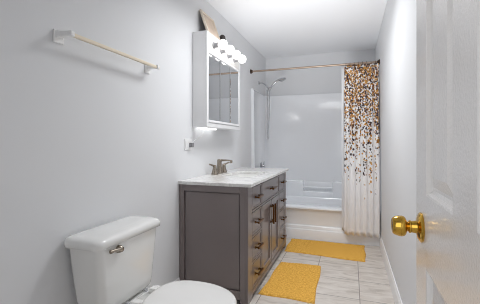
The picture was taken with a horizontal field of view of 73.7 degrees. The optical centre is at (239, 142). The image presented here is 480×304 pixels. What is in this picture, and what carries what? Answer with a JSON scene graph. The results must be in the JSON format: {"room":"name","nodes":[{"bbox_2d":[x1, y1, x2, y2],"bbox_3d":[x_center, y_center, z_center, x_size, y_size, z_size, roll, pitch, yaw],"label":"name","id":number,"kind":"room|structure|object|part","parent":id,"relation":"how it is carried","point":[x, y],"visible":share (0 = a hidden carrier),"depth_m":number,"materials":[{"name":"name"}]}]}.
{"room":"bathroom","nodes":[
{"label":"bathroom","id":0,"kind":"room"},
{"bbox_2d":[0,0,265,303],"bbox_3d":[-0.419,-0.069,2.790,0.100,2.481,4.897,0,0,19],"label":"wall","id":1,"kind":"structure","parent":0,"point":[89,139],"depth_m":1.65,"materials":[{"name":"paint"}]},
{"bbox_2d":[53,29,159,73],"bbox_3d":[-0.676,-0.479,1.759,0.090,0.058,0.724,0,0,19],"label":"towel bar","id":2,"kind":"object","parent":1,"relation":"attached to","point":[58,36],"visible":1,"depth_m":1.56,"materials":[{"name":"metal"}]},
{"bbox_2d":[184,139,191,149],"bbox_3d":[-0.422,0.014,2.613,0.010,0.092,0.124,0,0,19],"label":"outlet plate","id":3,"kind":"object","parent":1,"relation":"attached to","point":[186,141],"visible":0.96,"depth_m":2.59,"materials":[{"name":"white plastic"}]},
{"bbox_2d":[192,30,245,130],"bbox_3d":[-0.139,-0.523,3.039,0.262,0.810,0.835,0,0,19],"label":"medicine cabinet","id":4,"kind":"object","parent":1,"relation":"attached to","point":[215,63],"visible":1,"depth_m":2.77,"materials":[{"name":"wood"}]},
{"bbox_2d":[197,127,215,129],"bbox_3d":[-0.294,-0.124,2.889,0.030,0.012,0.350,0,0,19],"label":"light","id":5,"kind":"object","parent":4,"relation":"attached to","point":[197,127],"depth_m":2.85,"materials":[{"name":"white"}]},
{"bbox_2d":[199,9,219,39],"bbox_3d":[-0.264,-1.043,2.902,0.099,0.235,0.276,0,0,19],"label":"picture frame","id":6,"kind":"object","parent":4,"relation":"on","point":[209,24],"visible":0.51,"depth_m":2.88,"materials":[{"name":"brown wood"}]},
{"bbox_2d":[203,13,218,38],"bbox_3d":[-0.264,-1.044,2.902,0.075,0.198,0.240,0,0,19],"label":"print","id":7,"kind":"object","parent":6,"relation":"attached to","point":[209,24],"depth_m":2.90},
{"bbox_3d":[-0.229,-0.470,2.801,0.012,0.558,0.249,0,0,19],"label":"mirror door","id":8,"kind":"part","parent":4,"relation":"part of","materials":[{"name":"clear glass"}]},
{"bbox_3d":[-0.141,-0.529,3.040,0.024,0.798,0.835,0,0,19],"label":"frame","id":9,"kind":"part","parent":4,"relation":"part of","materials":[{"name":"white wood"}]},
{"bbox_3d":[-0.146,-0.840,2.745,0.083,0.083,0.083,0,0,19],"label":"globe bulb","id":10,"kind":"part","parent":4,"relation":"part of","materials":[{"name":"white glass"}]},
{"bbox_3d":[-0.145,-0.470,3.041,0.012,0.558,0.249,0,0,19],"label":"mirror door","id":11,"kind":"part","parent":4,"relation":"part of","materials":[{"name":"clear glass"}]},
{"bbox_3d":[-0.091,-0.840,2.905,0.083,0.083,0.083,0,0,19],"label":"globe bulb","id":12,"kind":"part","parent":4,"relation":"part of","materials":[{"name":"white glass"}]},
{"bbox_3d":[-0.062,-0.470,3.282,0.012,0.558,0.249,0,0,19],"label":"mirror door","id":13,"kind":"part","parent":4,"relation":"part of","materials":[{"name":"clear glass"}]},
{"bbox_3d":[-0.033,-0.840,3.071,0.083,0.083,0.083,0,0,19],"label":"globe bulb","id":14,"kind":"part","parent":4,"relation":"part of","materials":[{"name":"white glass"}]},
{"bbox_3d":[0.021,-0.840,3.227,0.083,0.083,0.083,0,0,19],"label":"globe bulb","id":15,"kind":"part","parent":4,"relation":"part of","materials":[{"name":"white glass"}]},
{"bbox_2d":[258,77,285,138],"bbox_3d":[0.459,-0.480,4.561,0.395,0.871,0.096,0,0,19],"label":"shower","id":16,"kind":"object","parent":1,"relation":"attached to","point":[283,78],"visible":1,"depth_m":4.57,"materials":[{"name":"silver metal"}]},
{"bbox_2d":[206,0,386,57],"bbox_3d":[0.373,-1.359,2.515,1.775,0.100,4.897,0,0,19],"label":"ceiling","id":17,"kind":"structure","parent":0,"point":[274,28],"depth_m":3.55,"materials":[{"name":"paint"}]},
{"bbox_2d":[236,237,394,303],"bbox_3d":[0.102,1.222,1.736,1.775,0.100,6.547,0,0,19],"label":"floor","id":18,"kind":"structure","parent":0,"point":[341,281],"depth_m":2.70,"materials":[{"name":"tile"}]},
{"bbox_2d":[64,216,236,303],"bbox_3d":[-0.381,0.800,1.571,0.751,0.744,0.510,0,0,19],"label":"toilet","id":19,"kind":"object","parent":18,"relation":"on","point":[112,262],"visible":1,"depth_m":1.53,"materials":[{"name":"ceramic"}]},
{"bbox_3d":[-0.632,0.454,1.658,0.220,0.051,0.510,0,0,19],"label":"tank lid","id":20,"kind":"part","parent":19,"relation":"part of","materials":[{"name":"ceramic"}]},
{"bbox_3d":[-0.636,0.639,1.663,0.196,0.322,0.456,0,0,19],"label":"tank","id":21,"kind":"part","parent":19,"relation":"part of","materials":[{"name":"ceramic"}]},
{"bbox_3d":[-0.575,0.506,1.499,0.030,0.038,0.086,0,0,19],"label":"flush lever","id":22,"kind":"part","parent":19,"relation":"part of","materials":[{"name":"silver metal"}]},
{"bbox_3d":[-0.231,0.750,1.528,0.440,0.030,0.376,0,0,19],"label":"seat lid","id":23,"kind":"part","parent":19,"relation":"part of","materials":[{"name":"plastic"}]},
{"bbox_2d":[179,172,286,303],"bbox_3d":[0.044,0.746,3.049,0.596,0.852,1.414,0,0,19],"label":"vanity cabinet","id":24,"kind":"object","parent":18,"relation":"on","point":[230,238],"visible":0.96,"depth_m":2.42,"materials":[{"name":"grey paint"}]},
{"bbox_3d":[-0.212,0.746,2.401,0.537,0.852,0.020,0,0,19],"label":"frame","id":25,"kind":"part","parent":24,"relation":"part of","materials":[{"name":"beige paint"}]},
{"bbox_3d":[-0.211,0.724,2.403,0.439,0.691,0.006,0,0,19],"label":"panel","id":26,"kind":"part","parent":24,"relation":"part of","materials":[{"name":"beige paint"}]},
{"bbox_2d":[178,167,288,187],"bbox_3d":[0.037,0.377,3.051,0.586,0.163,1.445,0,0,19],"label":"countertop","id":27,"kind":"structure","parent":24,"relation":"on","point":[241,176],"depth_m":2.71,"materials":[{"name":"stone"}]},
{"bbox_2d":[209,159,232,174],"bbox_3d":[-0.151,0.226,3.051,0.166,0.136,0.352,0,0,19],"label":"faucet","id":28,"kind":"object","parent":27,"relation":"on","point":[220,168],"visible":1,"depth_m":3.05,"materials":[{"name":"silver metal"}]},
{"bbox_3d":[-0.234,0.253,2.963,0.068,0.083,0.068,0,0,19],"label":"handle","id":29,"kind":"part","parent":28,"relation":"part of","materials":[{"name":"silver metal"}]},
{"bbox_3d":[-0.160,0.253,3.175,0.068,0.083,0.068,0,0,19],"label":"handle","id":30,"kind":"part","parent":28,"relation":"part of","materials":[{"name":"silver metal"}]},
{"bbox_3d":[-0.150,0.226,3.053,0.165,0.136,0.066,0,0,19],"label":"spout","id":31,"kind":"part","parent":28,"relation":"part of","materials":[{"name":"silver metal"}]},
{"bbox_2d":[232,174,259,176],"bbox_3d":[0.049,0.390,3.032,0.319,0.137,0.544,0,0,19],"label":"sink basin","id":32,"kind":"object","parent":27,"relation":"in","point":[236,175],"depth_m":3.29,"materials":[{"name":"white ceramic"}]},
{"bbox_3d":[0.122,1.008,2.521,0.024,0.180,0.255,0,0,19],"label":"drawer","id":33,"kind":"part","parent":24,"relation":"part of","materials":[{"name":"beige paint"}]},
{"bbox_3d":[0.122,0.807,2.521,0.024,0.169,0.255,0,0,19],"label":"drawer","id":34,"kind":"part","parent":24,"relation":"part of","materials":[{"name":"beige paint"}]},
{"bbox_3d":[0.122,0.613,2.521,0.024,0.169,0.255,0,0,19],"label":"drawer","id":35,"kind":"part","parent":24,"relation":"part of","materials":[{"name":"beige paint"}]},
{"bbox_3d":[0.122,0.420,2.521,0.024,0.164,0.255,0,0,19],"label":"drawer","id":36,"kind":"part","parent":24,"relation":"part of","materials":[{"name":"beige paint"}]},
{"bbox_3d":[0.152,1.008,2.511,0.038,0.018,0.128,0,0,19],"label":"pull handle","id":37,"kind":"part","parent":24,"relation":"part of","materials":[{"name":"gold metal"}]},
{"bbox_3d":[0.152,0.807,2.511,0.038,0.018,0.128,0,0,19],"label":"pull handle","id":38,"kind":"part","parent":24,"relation":"part of","materials":[{"name":"gold metal"}]},
{"bbox_3d":[0.152,0.613,2.511,0.038,0.018,0.128,0,0,19],"label":"pull handle","id":39,"kind":"part","parent":24,"relation":"part of","materials":[{"name":"gold metal"}]},
{"bbox_3d":[0.280,0.746,2.967,0.021,0.852,1.414,0,0,19],"label":"frame","id":40,"kind":"part","parent":24,"relation":"part of","materials":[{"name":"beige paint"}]},
{"bbox_3d":[0.227,0.813,2.822,0.024,0.570,0.314,0,0,19],"label":"cabinet door","id":41,"kind":"part","parent":24,"relation":"part of","materials":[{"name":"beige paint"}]},
{"bbox_3d":[0.280,0.420,2.976,0.024,0.164,0.640,0,0,19],"label":"drawer","id":42,"kind":"part","parent":24,"relation":"part of","materials":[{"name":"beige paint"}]},
{"bbox_3d":[0.298,0.654,2.933,0.038,0.175,0.018,0,0,19],"label":"pull handle","id":43,"kind":"part","parent":24,"relation":"part of","materials":[{"name":"gold metal"}]},
{"bbox_3d":[0.334,0.813,3.130,0.024,0.570,0.314,0,0,19],"label":"cabinet door","id":44,"kind":"part","parent":24,"relation":"part of","materials":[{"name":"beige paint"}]},
{"bbox_3d":[0.438,1.008,3.431,0.024,0.180,0.255,0,0,19],"label":"drawer","id":45,"kind":"part","parent":24,"relation":"part of","materials":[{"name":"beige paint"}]},
{"bbox_3d":[0.438,0.807,3.431,0.024,0.169,0.255,0,0,19],"label":"drawer","id":46,"kind":"part","parent":24,"relation":"part of","materials":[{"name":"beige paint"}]},
{"bbox_3d":[0.438,0.613,3.431,0.024,0.169,0.255,0,0,19],"label":"drawer","id":47,"kind":"part","parent":24,"relation":"part of","materials":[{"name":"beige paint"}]},
{"bbox_3d":[0.438,0.420,3.431,0.024,0.164,0.255,0,0,19],"label":"drawer","id":48,"kind":"part","parent":24,"relation":"part of","materials":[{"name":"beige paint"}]},
{"bbox_2d":[258,262,320,303],"bbox_3d":[0.458,1.162,2.741,0.430,0.018,0.731,0,0,19],"label":"bath mat","id":49,"kind":"object","parent":18,"relation":"on","point":[294,281],"visible":1,"depth_m":2.65,"materials":[{"name":"yellow fabric"}]},
{"bbox_2d":[251,81,379,245],"bbox_3d":[0.992,0.227,4.300,1.571,1.890,0.916,0,0,19],"label":"bathtub","id":50,"kind":"object","parent":18,"relation":"on","point":[304,139],"visible":0.49,"depth_m":4.66,"materials":[{"name":"plastic"}]},
{"bbox_2d":[286,195,378,245],"bbox_3d":[0.992,0.978,4.300,1.567,0.388,0.916,0,0,19],"label":"tub basin","id":51,"kind":"object","parent":50,"relation":"in","point":[310,217],"depth_m":3.88,"materials":[{"name":"ceramic"}]},
{"bbox_2d":[285,239,365,261],"bbox_3d":[0.931,1.163,3.512,0.836,0.018,0.515,0,0,19],"label":"bath mat","id":52,"kind":"object","parent":18,"relation":"on","point":[352,252],"visible":1,"depth_m":3.47,"materials":[{"name":"yellow fabric"}]},
{"bbox_2d":[266,49,374,95],"bbox_3d":[1.159,-0.069,4.781,1.575,2.481,0.100,0,0,19],"label":"wall","id":53,"kind":"structure","parent":0,"point":[319,80],"depth_m":4.76,"materials":[{"name":"paint"}]},
{"bbox_2d":[375,0,415,303],"bbox_3d":[1.164,-0.069,2.241,0.100,2.481,4.897,0,0,19],"label":"wall","id":54,"kind":"structure","parent":0,"point":[395,48],"depth_m":2.21,"materials":[{"name":"paint"}]},
{"bbox_2d":[250,59,379,73],"bbox_3d":[0.885,-0.941,3.992,1.574,0.060,0.060,0,0,19],"label":"curtain rod","id":55,"kind":"object","parent":54,"relation":"attached to","point":[377,61],"visible":0.94,"depth_m":3.97,"materials":[{"name":"brown metal"}]},
{"bbox_2d":[341,67,343,230],"bbox_3d":[1.232,0.057,3.787,0.066,1.939,0.178,0,0,19],"label":"liner","id":56,"kind":"object","parent":55,"relation":"hanging from","point":[342,98],"visible":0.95,"depth_m":3.78,"materials":[{"name":"plastic"}]},
{"bbox_2d":[344,61,379,237],"bbox_3d":[1.404,0.049,3.701,0.382,2.018,0.247,0,0,19],"label":"shower curtain","id":57,"kind":"object","parent":55,"relation":"hanging from","point":[361,81],"visible":1,"depth_m":3.68,"materials":[{"name":"fabric"}]},
{"bbox_2d":[379,235,402,303],"bbox_3d":[0.963,1.108,1.835,0.014,0.128,3.759,0,0,19],"label":"baseboard","id":58,"kind":"structure","parent":54,"relation":"attached to","point":[397,299],"depth_m":2.63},
{"bbox_3d":[-0.411,-0.069,0.259,1.575,2.481,0.120,0,0,19],"label":"wall","id":59,"kind":"structure","parent":0,"visible":0},
{"bbox_2d":[391,0,479,303],"bbox_3d":[0.335,0.151,0.448,0.158,2.018,0.714,0,0,19],"label":"door","id":60,"kind":"structure","parent":59,"relation":"in","point":[446,227],"depth_m":0.54,"materials":[{"name":"paint"}]},
{"bbox_3d":[0.375,0.193,0.742,0.042,0.048,0.048,0,0,19],"label":"knob","id":61,"kind":"part","parent":60,"relation":"part of","materials":[{"name":"gold metal"}]}
]}

